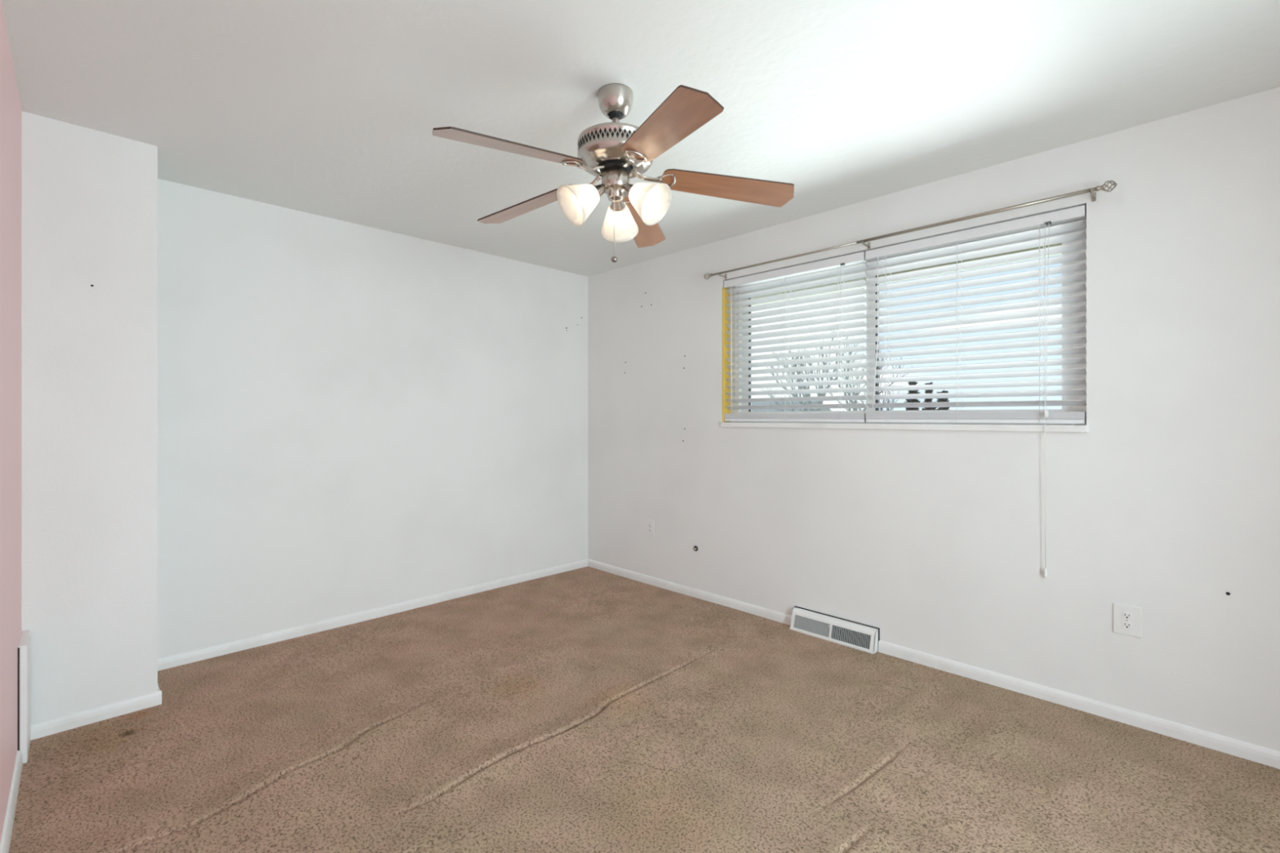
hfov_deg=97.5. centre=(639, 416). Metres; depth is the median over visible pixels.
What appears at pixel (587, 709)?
floor
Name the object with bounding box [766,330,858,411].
bare tree
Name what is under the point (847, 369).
bare tree
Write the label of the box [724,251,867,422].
window blind
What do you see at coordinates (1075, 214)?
window blind
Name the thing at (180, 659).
baseboard
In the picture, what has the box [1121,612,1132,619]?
receptacle
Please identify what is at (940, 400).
evergreen tree
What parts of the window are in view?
sliding sash, fixed sash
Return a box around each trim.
[720,422,1088,432]
[722,287,730,422]
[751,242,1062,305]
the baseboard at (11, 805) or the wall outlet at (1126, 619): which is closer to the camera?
the baseboard at (11, 805)
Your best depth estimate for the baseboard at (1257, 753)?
2.37 m
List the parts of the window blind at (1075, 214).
ladder cord, ladder cord, rail, ladder cord, pull cord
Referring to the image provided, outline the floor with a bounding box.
[8,566,1279,852]
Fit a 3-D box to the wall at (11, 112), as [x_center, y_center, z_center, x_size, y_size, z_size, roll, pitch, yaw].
[-1.022,0.037,0.718,4.870,2.540,0.120,0,0,45]
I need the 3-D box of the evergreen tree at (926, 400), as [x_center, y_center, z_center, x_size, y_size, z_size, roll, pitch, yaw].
[16.151,0.652,31.429,1.390,5.211,1.326,0,0,15]
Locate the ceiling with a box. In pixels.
[0,0,1279,276]
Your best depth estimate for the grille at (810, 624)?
3.24 m
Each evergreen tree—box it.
[904,381,920,410]
[921,382,937,410]
[936,390,949,409]
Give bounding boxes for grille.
[794,614,830,637]
[831,625,871,649]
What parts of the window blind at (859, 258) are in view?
ladder cord, ladder cord, rail, lift cord, ladder cord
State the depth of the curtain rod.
2.70 m
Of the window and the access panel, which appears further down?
the access panel
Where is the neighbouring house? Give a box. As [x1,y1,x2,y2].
[751,400,831,422]
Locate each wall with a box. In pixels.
[0,0,22,843]
[22,111,157,724]
[157,178,587,657]
[587,87,1279,751]
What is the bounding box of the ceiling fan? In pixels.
[432,83,794,262]
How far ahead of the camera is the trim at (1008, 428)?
2.84 m
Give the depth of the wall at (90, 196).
2.30 m
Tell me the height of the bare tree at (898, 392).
4.953 m
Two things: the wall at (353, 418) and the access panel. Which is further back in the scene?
the wall at (353, 418)
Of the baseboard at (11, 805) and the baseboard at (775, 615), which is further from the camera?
the baseboard at (775, 615)
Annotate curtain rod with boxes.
[703,180,1117,279]
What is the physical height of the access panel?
0.430 m
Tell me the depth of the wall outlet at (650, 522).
4.21 m
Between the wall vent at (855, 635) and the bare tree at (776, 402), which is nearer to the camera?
the wall vent at (855, 635)
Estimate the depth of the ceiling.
1.98 m
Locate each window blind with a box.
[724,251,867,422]
[865,204,1086,577]
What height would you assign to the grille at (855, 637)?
0.072 m
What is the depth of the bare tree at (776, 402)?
38.65 m
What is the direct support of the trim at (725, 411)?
attached to the wall at (1167, 507)
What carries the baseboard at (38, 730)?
attached to the wall at (90, 196)
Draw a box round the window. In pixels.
[730,219,1086,425]
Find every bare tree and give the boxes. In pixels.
[760,387,802,411]
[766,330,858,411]
[811,351,913,410]
[840,377,899,423]
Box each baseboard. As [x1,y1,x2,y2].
[0,750,22,852]
[30,689,161,740]
[157,559,587,671]
[587,559,791,625]
[878,640,1279,768]
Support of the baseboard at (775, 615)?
attached to the wall at (1167, 507)
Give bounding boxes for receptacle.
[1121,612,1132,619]
[1121,621,1132,628]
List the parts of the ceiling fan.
blade, blade, lamp shade, pull chain, lamp shade, blade, bulb, lamp shade, blade, blade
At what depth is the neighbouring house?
48.17 m
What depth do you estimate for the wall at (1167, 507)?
2.50 m
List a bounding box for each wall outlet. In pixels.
[647,519,653,536]
[1113,603,1141,637]
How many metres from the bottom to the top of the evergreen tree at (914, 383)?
5.068 m
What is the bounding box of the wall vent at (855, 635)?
[790,605,879,653]
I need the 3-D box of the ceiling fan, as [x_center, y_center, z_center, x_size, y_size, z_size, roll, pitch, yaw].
[-0.129,-0.866,2.035,1.273,0.634,1.253,0,0,45]
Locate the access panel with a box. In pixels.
[17,631,30,763]

